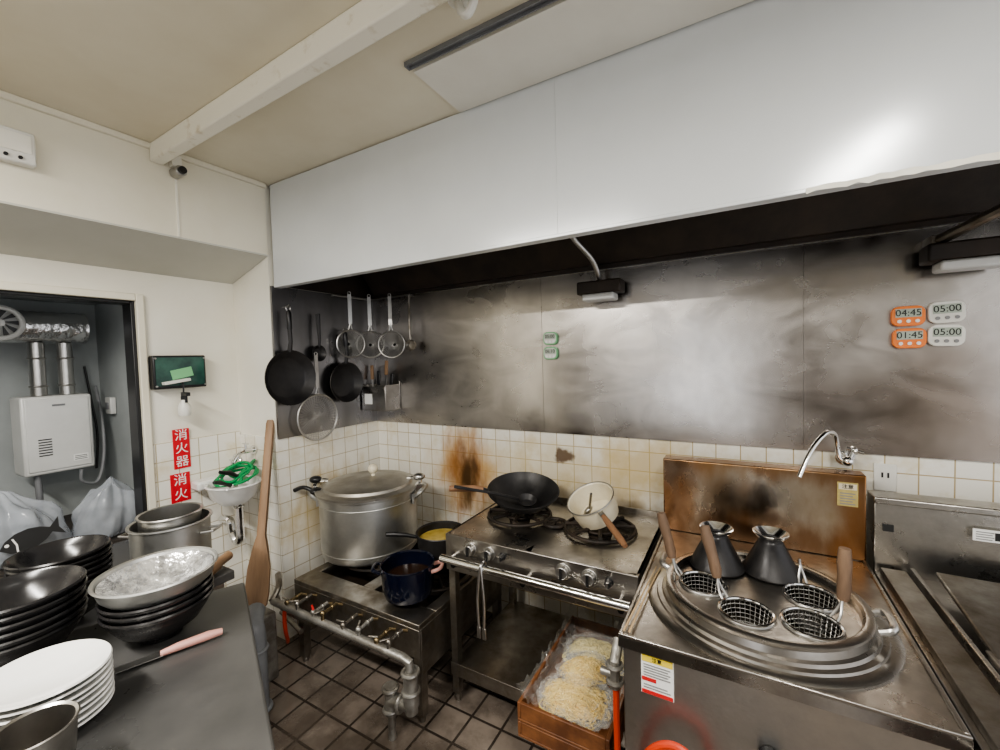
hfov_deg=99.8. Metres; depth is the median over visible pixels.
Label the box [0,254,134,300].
lintel
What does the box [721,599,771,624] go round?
cup
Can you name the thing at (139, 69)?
ceiling
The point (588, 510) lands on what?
bowl
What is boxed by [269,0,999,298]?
exhaust hood
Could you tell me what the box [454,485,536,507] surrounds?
ladle
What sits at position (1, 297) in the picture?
ceiling
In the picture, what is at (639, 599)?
chopstick
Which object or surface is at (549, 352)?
timer
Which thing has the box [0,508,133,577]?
carton
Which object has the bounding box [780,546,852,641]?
basket
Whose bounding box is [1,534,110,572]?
ramen bowl
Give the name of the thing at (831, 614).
cup
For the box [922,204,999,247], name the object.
support bar
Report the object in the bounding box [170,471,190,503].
fire extinguisher sign
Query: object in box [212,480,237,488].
scrub brush
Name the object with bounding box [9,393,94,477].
water heater
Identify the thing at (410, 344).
bowl
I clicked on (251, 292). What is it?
wall
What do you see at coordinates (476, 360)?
panel
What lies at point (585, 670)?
pack
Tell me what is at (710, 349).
wall
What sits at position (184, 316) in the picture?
wall
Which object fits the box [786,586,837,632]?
cup
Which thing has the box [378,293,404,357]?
skimmer
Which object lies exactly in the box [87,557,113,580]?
ramen bowl
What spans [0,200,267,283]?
soffit
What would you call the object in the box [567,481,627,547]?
saucepan
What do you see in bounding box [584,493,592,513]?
scoop
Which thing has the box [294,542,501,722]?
range
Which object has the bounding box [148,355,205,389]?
case
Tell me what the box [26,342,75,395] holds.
flue pipe
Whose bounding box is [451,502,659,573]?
cooktop
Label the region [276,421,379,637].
wall tiles
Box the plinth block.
[264,607,278,681]
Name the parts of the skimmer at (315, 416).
handle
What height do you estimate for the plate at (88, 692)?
0.025 m
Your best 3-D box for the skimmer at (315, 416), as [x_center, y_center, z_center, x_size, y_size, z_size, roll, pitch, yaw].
[-1.120,0.130,2.570,0.029,0.542,0.287,0,3,29]
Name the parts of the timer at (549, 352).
plate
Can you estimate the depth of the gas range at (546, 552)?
1.88 m
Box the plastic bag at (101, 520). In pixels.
[79,506,128,534]
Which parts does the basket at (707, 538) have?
wire arm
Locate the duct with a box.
[0,310,88,343]
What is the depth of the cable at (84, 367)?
2.57 m
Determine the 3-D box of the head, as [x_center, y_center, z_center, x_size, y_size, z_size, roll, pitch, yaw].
[-1.127,0.672,2.464,0.180,0.053,0.070,-1,2,10]
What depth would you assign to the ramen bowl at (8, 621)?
0.96 m
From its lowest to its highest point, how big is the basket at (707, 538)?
0.290 m
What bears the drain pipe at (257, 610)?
on the floor
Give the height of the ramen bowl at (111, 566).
0.094 m
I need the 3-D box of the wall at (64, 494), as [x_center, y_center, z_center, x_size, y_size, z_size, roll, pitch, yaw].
[-2.841,0.293,2.183,0.100,2.600,1.350,0,3,30]
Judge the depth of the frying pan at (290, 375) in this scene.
2.43 m
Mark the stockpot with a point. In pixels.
(357, 510)
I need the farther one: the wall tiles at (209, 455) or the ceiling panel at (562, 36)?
the wall tiles at (209, 455)
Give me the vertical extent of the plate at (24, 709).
0.025 m
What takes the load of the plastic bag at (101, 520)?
on the carton
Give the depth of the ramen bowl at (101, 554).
1.31 m
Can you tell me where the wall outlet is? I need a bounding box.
[873,463,896,491]
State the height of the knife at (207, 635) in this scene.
0.021 m
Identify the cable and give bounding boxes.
[34,385,105,526]
[83,366,98,467]
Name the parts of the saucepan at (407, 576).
handle, handle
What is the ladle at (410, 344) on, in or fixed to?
hanging from the utensil rail at (332, 294)
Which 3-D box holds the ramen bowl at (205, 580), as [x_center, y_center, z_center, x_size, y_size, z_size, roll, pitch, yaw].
[-0.894,0.581,1.107,0.238,0.094,0.238,0,3,30]
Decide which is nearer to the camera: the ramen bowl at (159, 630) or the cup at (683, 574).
the ramen bowl at (159, 630)
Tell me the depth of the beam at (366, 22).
1.34 m
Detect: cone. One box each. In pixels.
[690,521,744,577]
[742,526,802,585]
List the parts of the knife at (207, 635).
blade, handle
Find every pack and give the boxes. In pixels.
[539,678,611,729]
[559,656,606,686]
[562,637,623,675]
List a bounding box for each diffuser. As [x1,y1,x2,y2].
[582,292,617,302]
[932,255,999,273]
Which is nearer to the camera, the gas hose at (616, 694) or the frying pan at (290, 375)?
the gas hose at (616, 694)
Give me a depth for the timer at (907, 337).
1.60 m
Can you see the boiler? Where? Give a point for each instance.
(696, 678)
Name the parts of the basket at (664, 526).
wire arm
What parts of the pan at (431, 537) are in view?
handle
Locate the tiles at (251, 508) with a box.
[240,434,284,639]
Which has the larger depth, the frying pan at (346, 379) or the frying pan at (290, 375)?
the frying pan at (346, 379)
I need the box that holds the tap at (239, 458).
[229,453,242,472]
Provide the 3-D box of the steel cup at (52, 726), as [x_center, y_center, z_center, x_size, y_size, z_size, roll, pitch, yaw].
[-0.756,0.632,0.686,0.110,0.122,0.110,0,3,30]
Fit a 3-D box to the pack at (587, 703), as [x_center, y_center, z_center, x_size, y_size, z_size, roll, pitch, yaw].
[0.295,1.243,1.631,0.314,0.071,0.263,-1,2,17]
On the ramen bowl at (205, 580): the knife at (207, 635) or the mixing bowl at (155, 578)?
the mixing bowl at (155, 578)
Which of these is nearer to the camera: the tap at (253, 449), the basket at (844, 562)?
the basket at (844, 562)
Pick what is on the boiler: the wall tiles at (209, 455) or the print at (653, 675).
the print at (653, 675)
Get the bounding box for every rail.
[331,294,413,300]
[404,0,557,70]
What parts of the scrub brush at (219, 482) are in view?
handle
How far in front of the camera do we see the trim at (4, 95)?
1.74 m
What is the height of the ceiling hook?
0.086 m
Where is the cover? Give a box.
[675,559,861,642]
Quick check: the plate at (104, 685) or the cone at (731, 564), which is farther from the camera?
the cone at (731, 564)
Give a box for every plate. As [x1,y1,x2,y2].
[0,639,112,711]
[0,653,112,717]
[0,657,112,724]
[0,665,112,727]
[78,668,113,706]
[78,676,113,714]
[78,680,114,721]
[78,686,114,726]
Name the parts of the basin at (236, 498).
bowl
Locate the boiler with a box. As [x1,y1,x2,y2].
[618,455,973,749]
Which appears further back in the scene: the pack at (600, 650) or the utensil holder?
the utensil holder
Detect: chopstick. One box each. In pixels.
[623,566,656,630]
[628,567,660,632]
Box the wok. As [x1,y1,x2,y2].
[449,472,559,513]
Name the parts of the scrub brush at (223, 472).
handle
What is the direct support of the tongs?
hanging from the gas range at (546, 552)
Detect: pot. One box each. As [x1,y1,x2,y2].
[117,507,222,559]
[134,502,203,532]
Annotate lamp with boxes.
[577,278,624,302]
[919,236,999,273]
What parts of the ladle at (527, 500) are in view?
handle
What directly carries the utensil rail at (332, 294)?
attached to the panel at (476, 360)
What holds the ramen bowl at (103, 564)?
on the ramen bowl at (97, 573)
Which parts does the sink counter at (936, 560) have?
rail, rail, lid, lid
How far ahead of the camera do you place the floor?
1.95 m
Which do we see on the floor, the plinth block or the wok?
the plinth block
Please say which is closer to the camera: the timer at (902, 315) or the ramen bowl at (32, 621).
the ramen bowl at (32, 621)
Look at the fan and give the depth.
2.08 m
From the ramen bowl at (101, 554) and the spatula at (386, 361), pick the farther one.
the spatula at (386, 361)
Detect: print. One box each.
[643,663,669,671]
[644,668,669,677]
[644,671,667,679]
[644,673,669,682]
[644,686,670,695]
[995,533,999,541]
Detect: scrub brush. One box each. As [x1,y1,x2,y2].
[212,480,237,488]
[218,470,248,481]
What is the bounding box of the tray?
[518,716,624,749]
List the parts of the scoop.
handle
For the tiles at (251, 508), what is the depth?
2.47 m
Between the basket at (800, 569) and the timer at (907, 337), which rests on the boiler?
the basket at (800, 569)
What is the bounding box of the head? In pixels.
[293,485,321,494]
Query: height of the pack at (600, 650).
0.072 m
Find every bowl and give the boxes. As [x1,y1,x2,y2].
[0,565,86,619]
[0,576,87,627]
[0,585,85,635]
[0,589,87,643]
[0,596,87,651]
[0,605,86,667]
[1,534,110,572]
[4,541,112,575]
[4,547,112,576]
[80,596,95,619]
[86,552,112,575]
[86,563,112,586]
[87,546,218,609]
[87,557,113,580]
[95,571,212,618]
[97,576,213,625]
[97,583,213,644]
[104,567,213,612]
[312,345,325,360]
[406,339,415,350]
[517,493,536,507]
[584,505,592,513]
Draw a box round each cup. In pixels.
[0,700,80,749]
[682,573,724,609]
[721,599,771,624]
[783,610,841,637]
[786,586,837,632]
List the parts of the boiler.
lift handle, control knob, lift handle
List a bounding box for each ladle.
[312,314,325,360]
[406,295,415,350]
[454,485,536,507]
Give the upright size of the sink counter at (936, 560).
1.055 m
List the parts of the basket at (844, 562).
wire arm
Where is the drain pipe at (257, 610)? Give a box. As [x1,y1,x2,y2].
[249,603,272,712]
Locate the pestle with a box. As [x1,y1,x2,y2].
[213,551,232,574]
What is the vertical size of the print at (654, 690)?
0.002 m
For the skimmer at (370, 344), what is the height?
0.432 m
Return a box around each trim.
[0,90,265,187]
[0,281,156,509]
[0,290,146,515]
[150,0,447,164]
[175,179,179,236]
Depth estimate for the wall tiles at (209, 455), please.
2.43 m
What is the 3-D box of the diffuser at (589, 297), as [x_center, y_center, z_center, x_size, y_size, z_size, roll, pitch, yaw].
[0.500,-0.388,2.107,0.160,0.035,0.090,0,3,30]
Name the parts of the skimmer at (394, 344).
handle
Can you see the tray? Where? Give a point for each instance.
(545, 740)
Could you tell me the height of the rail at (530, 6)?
0.015 m
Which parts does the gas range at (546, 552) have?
leg, knob, knob, knob, leg, burner, hand rail, panel, knob, knob, burner, knob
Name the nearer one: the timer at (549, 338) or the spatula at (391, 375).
the timer at (549, 338)
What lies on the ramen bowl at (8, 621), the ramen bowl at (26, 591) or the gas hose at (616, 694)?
the ramen bowl at (26, 591)
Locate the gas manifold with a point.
(407, 701)
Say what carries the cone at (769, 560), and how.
on the boiler
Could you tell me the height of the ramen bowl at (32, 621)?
0.094 m
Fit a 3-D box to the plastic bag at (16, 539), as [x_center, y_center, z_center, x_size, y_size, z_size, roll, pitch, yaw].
[-2.205,0.675,1.892,0.312,0.320,0.390,0,3,30]
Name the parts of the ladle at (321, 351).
handle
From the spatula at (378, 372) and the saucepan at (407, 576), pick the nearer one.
the saucepan at (407, 576)
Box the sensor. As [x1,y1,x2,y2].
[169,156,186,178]
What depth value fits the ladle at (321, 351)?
2.58 m
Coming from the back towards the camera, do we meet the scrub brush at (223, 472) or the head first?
the head
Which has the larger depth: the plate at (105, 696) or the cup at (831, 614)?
the cup at (831, 614)
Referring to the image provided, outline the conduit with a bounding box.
[570,237,601,279]
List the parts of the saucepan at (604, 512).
handle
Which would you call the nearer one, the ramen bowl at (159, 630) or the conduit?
the ramen bowl at (159, 630)
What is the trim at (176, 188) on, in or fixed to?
attached to the wall at (80, 171)
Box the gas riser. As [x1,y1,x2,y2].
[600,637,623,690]
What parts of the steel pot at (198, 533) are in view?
handle, handle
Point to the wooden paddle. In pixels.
(257, 585)
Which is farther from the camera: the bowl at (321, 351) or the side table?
the bowl at (321, 351)
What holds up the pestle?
on the side table
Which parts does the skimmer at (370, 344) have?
handle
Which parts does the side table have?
leg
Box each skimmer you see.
[297,352,337,440]
[336,291,365,357]
[356,294,384,357]
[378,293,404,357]
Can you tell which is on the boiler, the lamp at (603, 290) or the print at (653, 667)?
the print at (653, 667)
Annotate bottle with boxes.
[178,382,191,415]
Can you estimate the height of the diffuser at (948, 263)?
0.035 m
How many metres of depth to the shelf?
2.06 m
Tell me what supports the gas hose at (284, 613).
attached to the gas manifold
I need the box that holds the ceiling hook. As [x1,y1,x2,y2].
[447,0,477,19]
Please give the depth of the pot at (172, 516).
1.66 m
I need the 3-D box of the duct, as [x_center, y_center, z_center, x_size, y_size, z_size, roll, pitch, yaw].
[-2.639,-0.241,1.997,0.174,0.174,0.980,0,3,30]
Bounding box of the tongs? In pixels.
[476,560,486,640]
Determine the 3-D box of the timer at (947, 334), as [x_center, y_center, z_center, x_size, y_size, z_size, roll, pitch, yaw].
[1.653,-0.147,1.560,0.101,0.082,0.020,0,3,30]
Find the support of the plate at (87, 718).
on the countertop at (209, 694)
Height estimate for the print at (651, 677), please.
0.002 m
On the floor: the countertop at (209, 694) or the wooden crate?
the countertop at (209, 694)
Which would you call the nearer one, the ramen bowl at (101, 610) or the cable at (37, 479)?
the ramen bowl at (101, 610)
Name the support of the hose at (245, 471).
on the basin at (236, 498)
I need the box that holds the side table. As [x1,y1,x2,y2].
[74,539,234,629]
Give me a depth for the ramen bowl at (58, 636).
0.96 m
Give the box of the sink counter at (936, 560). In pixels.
[867,490,999,749]
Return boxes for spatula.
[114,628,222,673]
[370,365,373,386]
[377,371,379,386]
[385,360,387,384]
[389,374,393,384]
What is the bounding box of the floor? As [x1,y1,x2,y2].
[268,611,624,749]
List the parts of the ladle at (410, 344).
handle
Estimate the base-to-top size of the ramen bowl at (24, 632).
0.094 m
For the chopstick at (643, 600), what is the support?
on the boiler
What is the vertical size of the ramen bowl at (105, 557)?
0.094 m
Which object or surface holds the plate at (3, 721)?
on the plate at (88, 692)
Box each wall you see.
[0,98,267,254]
[0,299,107,529]
[94,304,135,520]
[133,271,240,444]
[233,186,276,437]
[378,218,999,628]
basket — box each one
[657,512,728,609]
[700,525,775,627]
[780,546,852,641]
[782,559,839,632]
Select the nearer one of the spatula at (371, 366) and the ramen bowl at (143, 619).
the ramen bowl at (143, 619)
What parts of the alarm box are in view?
plate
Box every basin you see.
[191,453,260,545]
[648,550,905,689]
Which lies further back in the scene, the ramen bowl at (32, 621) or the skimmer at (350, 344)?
the skimmer at (350, 344)
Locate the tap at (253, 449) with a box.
[232,443,256,462]
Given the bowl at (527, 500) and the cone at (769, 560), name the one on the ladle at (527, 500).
the bowl at (527, 500)
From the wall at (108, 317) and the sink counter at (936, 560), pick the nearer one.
the sink counter at (936, 560)
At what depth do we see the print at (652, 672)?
1.16 m
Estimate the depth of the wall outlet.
1.68 m
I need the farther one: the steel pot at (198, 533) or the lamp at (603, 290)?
the lamp at (603, 290)
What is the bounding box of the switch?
[105,397,116,413]
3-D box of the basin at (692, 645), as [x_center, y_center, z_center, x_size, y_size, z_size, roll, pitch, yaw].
[0.810,0.782,1.312,0.654,0.244,0.654,0,3,30]
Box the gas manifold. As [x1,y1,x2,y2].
[270,592,420,740]
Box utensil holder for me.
[362,381,400,410]
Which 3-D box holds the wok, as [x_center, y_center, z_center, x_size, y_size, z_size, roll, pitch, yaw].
[0.046,0.607,2.077,0.519,0.146,0.354,-3,3,-26]
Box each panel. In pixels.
[270,286,377,438]
[373,278,543,431]
[413,0,753,112]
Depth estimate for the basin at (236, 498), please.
2.33 m
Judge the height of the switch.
0.100 m
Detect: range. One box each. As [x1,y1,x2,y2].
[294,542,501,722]
[439,497,660,747]
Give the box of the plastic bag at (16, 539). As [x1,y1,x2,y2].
[0,516,66,565]
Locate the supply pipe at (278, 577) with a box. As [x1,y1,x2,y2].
[269,572,316,633]
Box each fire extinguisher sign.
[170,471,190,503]
[172,428,190,469]
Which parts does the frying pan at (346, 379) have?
handle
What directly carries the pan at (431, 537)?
on the range at (427, 622)
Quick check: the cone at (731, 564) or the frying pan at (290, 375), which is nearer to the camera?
the cone at (731, 564)
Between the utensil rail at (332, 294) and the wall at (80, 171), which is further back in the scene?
the utensil rail at (332, 294)
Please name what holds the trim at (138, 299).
attached to the wall at (184, 316)
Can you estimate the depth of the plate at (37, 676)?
0.85 m
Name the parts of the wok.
handle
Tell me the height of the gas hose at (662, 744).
0.583 m
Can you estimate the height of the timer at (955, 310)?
0.082 m
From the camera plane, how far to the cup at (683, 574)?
1.42 m
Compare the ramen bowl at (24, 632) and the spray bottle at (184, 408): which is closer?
the ramen bowl at (24, 632)
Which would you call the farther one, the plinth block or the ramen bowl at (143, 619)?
the plinth block
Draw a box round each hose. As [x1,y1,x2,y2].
[213,459,258,486]
[282,610,289,643]
[613,690,620,749]
[645,740,687,749]
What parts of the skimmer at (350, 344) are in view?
handle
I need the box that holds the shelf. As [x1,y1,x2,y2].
[451,601,624,747]
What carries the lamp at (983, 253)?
attached to the wall at (710, 349)
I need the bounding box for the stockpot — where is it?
[308,464,427,567]
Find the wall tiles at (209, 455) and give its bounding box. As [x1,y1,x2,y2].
[153,431,246,587]
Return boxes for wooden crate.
[517,615,624,749]
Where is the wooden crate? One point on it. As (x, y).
(601, 737)
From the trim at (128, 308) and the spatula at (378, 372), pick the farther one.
the spatula at (378, 372)
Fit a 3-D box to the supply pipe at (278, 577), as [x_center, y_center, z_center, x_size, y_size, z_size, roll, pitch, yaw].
[-1.130,1.232,2.222,0.372,0.248,0.143,0,3,37]
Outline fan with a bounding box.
[0,305,25,340]
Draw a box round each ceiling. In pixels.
[0,0,746,185]
[0,296,97,304]
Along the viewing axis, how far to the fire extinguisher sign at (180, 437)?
2.30 m
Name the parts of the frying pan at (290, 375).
handle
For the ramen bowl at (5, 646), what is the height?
0.094 m
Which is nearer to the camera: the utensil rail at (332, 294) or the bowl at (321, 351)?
the bowl at (321, 351)
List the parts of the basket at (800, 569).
wire arm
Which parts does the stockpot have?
handle, clamp knob, clamp arm, lid, lid knob, clamp arm, clamp knob, handle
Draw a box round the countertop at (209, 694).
[63,583,274,749]
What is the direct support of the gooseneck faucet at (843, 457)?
attached to the wall at (710, 349)
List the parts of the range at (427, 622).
leg, burner, frame, leg, burner, leg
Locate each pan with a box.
[264,305,315,405]
[330,328,362,401]
[386,521,460,574]
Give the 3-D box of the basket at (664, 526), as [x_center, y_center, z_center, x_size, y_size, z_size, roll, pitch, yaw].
[0.635,0.623,1.402,0.225,0.290,0.147,1,3,45]
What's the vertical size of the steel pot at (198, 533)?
0.201 m
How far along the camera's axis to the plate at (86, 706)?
0.83 m
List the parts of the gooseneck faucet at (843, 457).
spout, cross handle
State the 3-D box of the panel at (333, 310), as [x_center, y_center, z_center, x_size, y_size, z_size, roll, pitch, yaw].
[-1.090,-0.085,2.707,0.015,0.868,0.752,0,3,30]
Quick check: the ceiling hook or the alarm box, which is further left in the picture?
the alarm box
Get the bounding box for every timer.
[543,332,557,344]
[544,347,557,359]
[890,305,925,326]
[891,328,926,347]
[927,300,965,323]
[927,324,965,345]
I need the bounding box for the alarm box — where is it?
[0,124,36,168]
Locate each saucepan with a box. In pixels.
[371,549,443,605]
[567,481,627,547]
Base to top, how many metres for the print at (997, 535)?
0.026 m
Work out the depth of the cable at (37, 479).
2.35 m
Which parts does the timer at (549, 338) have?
plate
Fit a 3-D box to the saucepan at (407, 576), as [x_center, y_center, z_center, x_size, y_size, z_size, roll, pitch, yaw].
[-0.441,0.974,2.024,0.308,0.159,0.260,0,3,36]
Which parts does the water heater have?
label plate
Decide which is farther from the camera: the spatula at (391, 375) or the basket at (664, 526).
the spatula at (391, 375)
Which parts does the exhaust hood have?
panel, panel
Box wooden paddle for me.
[245,420,273,606]
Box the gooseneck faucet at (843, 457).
[797,430,864,477]

